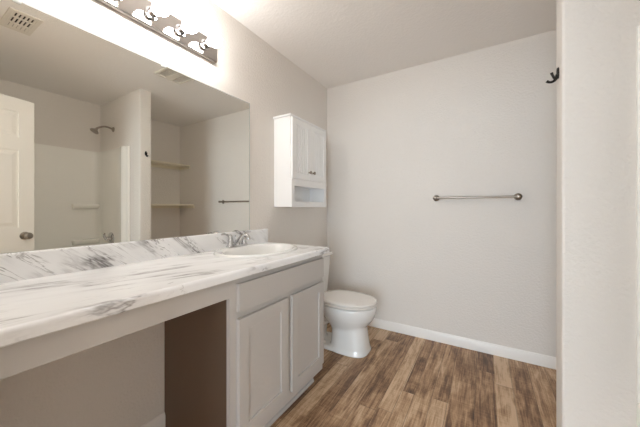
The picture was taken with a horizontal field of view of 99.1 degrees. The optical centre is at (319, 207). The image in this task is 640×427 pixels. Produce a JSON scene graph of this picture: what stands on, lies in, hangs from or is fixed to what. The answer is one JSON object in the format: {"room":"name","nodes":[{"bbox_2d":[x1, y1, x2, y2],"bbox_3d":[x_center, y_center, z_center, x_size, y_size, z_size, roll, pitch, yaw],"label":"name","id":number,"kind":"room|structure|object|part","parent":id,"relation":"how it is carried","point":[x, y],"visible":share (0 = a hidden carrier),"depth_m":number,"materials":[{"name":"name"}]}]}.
{"room":"bathroom","nodes":[
{"label":"bathroom","id":0,"kind":"room"},
{"bbox_2d":[0,0,326,426],"bbox_3d":[-0.633,-0.063,1.873,0.120,2.440,2.798,0,0,31],"label":"wall","id":1,"kind":"structure","parent":0,"point":[119,382],"depth_m":1.41,"materials":[{"name":"paint"}]},
{"bbox_2d":[0,0,249,252],"bbox_3d":[-0.864,-0.303,1.357,0.013,0.922,1.404,0,0,31],"label":"wall mirror","id":2,"kind":"object","parent":1,"relation":"attached to","point":[102,141],"visible":1,"depth_m":1.21,"materials":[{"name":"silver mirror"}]},
{"bbox_2d":[0,229,267,283],"bbox_3d":[-0.820,0.210,1.425,0.019,0.102,1.595,0,0,31],"label":"backsplash","id":3,"kind":"structure","parent":1,"relation":"attached to","point":[25,265],"depth_m":1.19,"materials":[{"name":"stone"}]},
{"bbox_2d":[141,412,164,426],"bbox_3d":[-1.026,1.115,1.090,0.012,0.083,0.811,0,0,31],"label":"baseboard","id":4,"kind":"structure","parent":1,"relation":"attached to","point":[158,421],"depth_m":1.40,"materials":[{"name":"white paint"}]},
{"bbox_2d":[95,0,221,63],"bbox_3d":[-0.835,-0.965,1.264,0.158,0.128,0.937,0,0,31],"label":"vanity light","id":5,"kind":"object","parent":1,"relation":"attached to","point":[155,15],"visible":1,"depth_m":1.41,"materials":[{"name":"silver metal"}]},
{"bbox_2d":[145,0,170,19],"bbox_3d":[-0.783,-0.967,1.323,0.129,0.080,0.080,0,0,31],"label":"bulb","id":6,"kind":"object","parent":5,"relation":"attached to","point":[156,9],"depth_m":1.32,"materials":[{"name":"white glass"}]},
{"bbox_2d":[175,16,198,36],"bbox_3d":[-0.704,-0.967,1.454,0.129,0.080,0.080,0,0,31],"label":"bulb","id":7,"kind":"object","parent":5,"relation":"attached to","point":[189,25],"depth_m":1.44,"materials":[{"name":"white glass"}]},
{"bbox_2d":[201,32,221,49],"bbox_3d":[-0.626,-0.967,1.585,0.129,0.080,0.080,0,0,31],"label":"bulb","id":8,"kind":"object","parent":5,"relation":"attached to","point":[214,40],"depth_m":1.57,"materials":[{"name":"white glass"}]},
{"bbox_2d":[273,113,325,206],"bbox_3d":[-0.143,-0.368,2.368,0.208,0.722,0.552,0,0,31],"label":"upper cabinet","id":9,"kind":"object","parent":1,"relation":"attached to","point":[299,144],"visible":1,"depth_m":2.20,"materials":[{"name":"white paint"}]},
{"bbox_3d":[-0.158,-0.722,2.377,0.173,0.014,0.552,0,0,31],"label":"molding","id":10,"kind":"part","parent":9,"relation":"part of","materials":[{"name":"white paint"}]},
{"bbox_3d":[-0.153,-0.469,2.221,0.018,0.477,0.258,0,0,31],"label":"door","id":11,"kind":"part","parent":9,"relation":"part of","materials":[{"name":"white paint"}]},
{"bbox_3d":[-0.155,-0.469,2.223,0.010,0.387,0.166,0,0,31],"label":"beaded panel","id":12,"kind":"part","parent":9,"relation":"part of","materials":[{"name":"white paint"}]},
{"bbox_3d":[-0.087,-0.118,2.334,0.017,0.222,0.536,0,0,31],"label":"frame","id":13,"kind":"part","parent":9,"relation":"part of","materials":[{"name":"white paint"}]},
{"bbox_3d":[-0.018,-0.469,2.446,0.018,0.477,0.260,0,0,31],"label":"door","id":14,"kind":"part","parent":9,"relation":"part of","materials":[{"name":"white paint"}]},
{"bbox_3d":[-0.020,-0.469,2.447,0.010,0.387,0.168,0,0,31],"label":"beaded panel","id":15,"kind":"part","parent":9,"relation":"part of","materials":[{"name":"white paint"}]},
{"bbox_2d":[211,0,555,88],"bbox_3d":[0.571,-1.323,1.149,2.930,0.080,2.798,0,0,31],"label":"ceiling","id":16,"kind":"structure","parent":0,"point":[335,42],"depth_m":1.94,"materials":[{"name":"paint"}]},
{"bbox_2d":[270,323,555,426],"bbox_3d":[0.571,1.187,1.149,2.930,0.060,2.798,0,0,31],"label":"floor","id":17,"kind":"structure","parent":0,"point":[404,380],"depth_m":1.74,"materials":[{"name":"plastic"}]},
{"bbox_2d":[164,255,323,426],"bbox_3d":[-0.400,0.728,1.608,0.548,0.856,0.769,0,0,31],"label":"vanity cabinet","id":18,"kind":"object","parent":17,"relation":"on","point":[243,359],"visible":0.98,"depth_m":1.33,"materials":[{"name":"paint"}]},
{"bbox_2d":[0,229,328,379],"bbox_3d":[-0.586,0.270,1.285,0.564,0.221,1.595,0,0,31],"label":"countertop","id":19,"kind":"structure","parent":18,"relation":"on","point":[56,303],"depth_m":0.94,"materials":[{"name":"stone"}]},
{"bbox_2d":[221,231,250,247],"bbox_3d":[-0.500,0.201,1.751,0.138,0.092,0.248,0,0,31],"label":"faucet","id":20,"kind":"object","parent":19,"relation":"on","point":[244,236],"visible":1,"depth_m":1.73,"materials":[{"name":"silver metal"}]},
{"bbox_3d":[-0.579,0.183,1.702,0.034,0.056,0.084,0,0,31],"label":"handle","id":21,"kind":"part","parent":20,"relation":"part of","materials":[{"name":"silver metal"}]},
{"bbox_3d":[-0.496,0.199,1.748,0.129,0.078,0.034,0,0,31],"label":"spout","id":22,"kind":"part","parent":20,"relation":"part of","materials":[{"name":"silver metal"}]},
{"bbox_2d":[213,243,297,257],"bbox_3d":[-0.380,0.329,1.681,0.438,0.164,0.556,0,0,31],"label":"sink","id":23,"kind":"object","parent":19,"relation":"in","point":[260,249],"visible":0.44,"depth_m":1.77,"materials":[{"name":"white ceramic"}]},
{"bbox_3d":[-0.598,0.728,1.316,0.509,0.856,0.016,0,0,31],"label":"panel","id":24,"kind":"part","parent":18,"relation":"part of","materials":[{"name":"wood"}]},
{"bbox_3d":[-0.265,0.746,1.320,0.019,0.531,0.343,0,0,31],"label":"door","id":25,"kind":"part","parent":18,"relation":"part of","materials":[{"name":"paint"}]},
{"bbox_3d":[-0.268,0.746,1.322,0.008,0.423,0.235,0,0,31],"label":"door panel","id":26,"kind":"part","parent":18,"relation":"part of","materials":[{"name":"paint"}]},
{"bbox_3d":[-0.190,0.681,1.482,0.019,0.762,0.769,0,0,31],"label":"frame","id":27,"kind":"part","parent":18,"relation":"part of","materials":[{"name":"paint"}]},
{"bbox_3d":[-0.168,0.388,1.482,0.019,0.121,0.719,0,0,31],"label":"drawer","id":28,"kind":"part","parent":18,"relation":"part of","materials":[{"name":"paint"}]},
{"bbox_3d":[-0.229,1.147,1.519,0.016,0.018,0.711,0,0,31],"label":"shoe molding","id":29,"kind":"part","parent":18,"relation":"part of","materials":[{"name":"paint"}]},
{"bbox_3d":[-0.070,0.746,1.644,0.019,0.531,0.340,0,0,31],"label":"door","id":30,"kind":"part","parent":18,"relation":"part of","materials":[{"name":"paint"}]},
{"bbox_3d":[-0.073,0.746,1.646,0.008,0.423,0.232,0,0,31],"label":"door panel","id":31,"kind":"part","parent":18,"relation":"part of","materials":[{"name":"paint"}]},
{"bbox_2d":[322,251,376,357],"bbox_3d":[0.135,0.781,2.318,0.714,0.749,0.444,0,0,31],"label":"toilet","id":32,"kind":"object","parent":17,"relation":"on","point":[349,314],"visible":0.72,"depth_m":2.14,"materials":[{"name":"white ceramic"}]},
{"bbox_3d":[-0.084,0.612,2.450,0.190,0.334,0.426,0,0,31],"label":"tank","id":33,"kind":"part","parent":32,"relation":"part of","materials":[{"name":"white ceramic"}]},
{"bbox_3d":[-0.082,0.425,2.449,0.208,0.037,0.444,0,0,31],"label":"tank lid","id":34,"kind":"part","parent":32,"relation":"part of","materials":[{"name":"white ceramic"}]},
{"bbox_3d":[0.236,0.773,2.258,0.480,0.019,0.370,0,0,31],"label":"seat","id":35,"kind":"part","parent":32,"relation":"part of","materials":[{"name":"white plastic"}]},
{"bbox_3d":[0.236,0.749,2.258,0.476,0.028,0.366,0,0,31],"label":"seat lid","id":36,"kind":"part","parent":32,"relation":"part of","materials":[{"name":"white plastic"}]},
{"bbox_3d":[0.140,0.969,2.316,0.688,0.375,0.360,0,0,31],"label":"bowl","id":37,"kind":"part","parent":32,"relation":"part of","materials":[{"name":"white ceramic"}]},
{"bbox_2d":[637,403,639,426],"bbox_3d":[1.135,0.947,0.202,0.743,0.419,1.511,0,0,31],"label":"bathtub","id":38,"kind":"object","parent":17,"relation":"on","point":[638,404],"visible":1,"depth_m":1.03,"materials":[{"name":"white"}]},
{"bbox_2d":[636,25,639,402],"bbox_3d":[1.136,0.024,0.201,0.744,1.424,1.512,0,0,31],"label":"shower surround","id":39,"kind":"object","parent":38,"relation":"on","point":[637,27],"visible":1,"depth_m":1.03,"materials":[{"name":"white"}]},
{"bbox_2d":[327,30,555,356],"bbox_3d":[1.261,-0.063,2.297,2.690,2.440,0.120,0,0,31],"label":"wall","id":40,"kind":"structure","parent":0,"point":[481,122],"depth_m":2.30,"materials":[{"name":"paint"}]},
{"bbox_2d":[368,318,555,368],"bbox_3d":[1.222,1.115,2.243,2.678,0.083,0.012,0,0,31],"label":"baseboard","id":41,"kind":"structure","parent":40,"relation":"attached to","point":[538,359],"depth_m":2.23,"materials":[{"name":"white paint"}]},
{"bbox_2d":[433,193,521,200],"bbox_3d":[1.240,-0.086,2.193,0.630,0.054,0.078,0,0,31],"label":"towel bar","id":42,"kind":"object","parent":40,"relation":"attached to","point":[517,196],"visible":1,"depth_m":2.14,"materials":[{"name":"silver metal"}]},
{"bbox_2d":[556,0,639,426],"bbox_3d":[1.465,-0.063,0.957,0.960,2.440,0.120,0,0,31],"label":"wall partition","id":43,"kind":"structure","parent":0,"point":[596,39],"depth_m":1.10,"materials":[{"name":"paint"}]},
{"bbox_2d":[545,67,558,83],"bbox_3d":[1.035,-0.589,1.216,0.048,0.065,0.022,0,0,31],"label":"robe hook","id":44,"kind":"object","parent":43,"relation":"attached to","point":[556,76],"visible":1,"depth_m":1.21,"materials":[{"name":"brown metal"}]}
]}

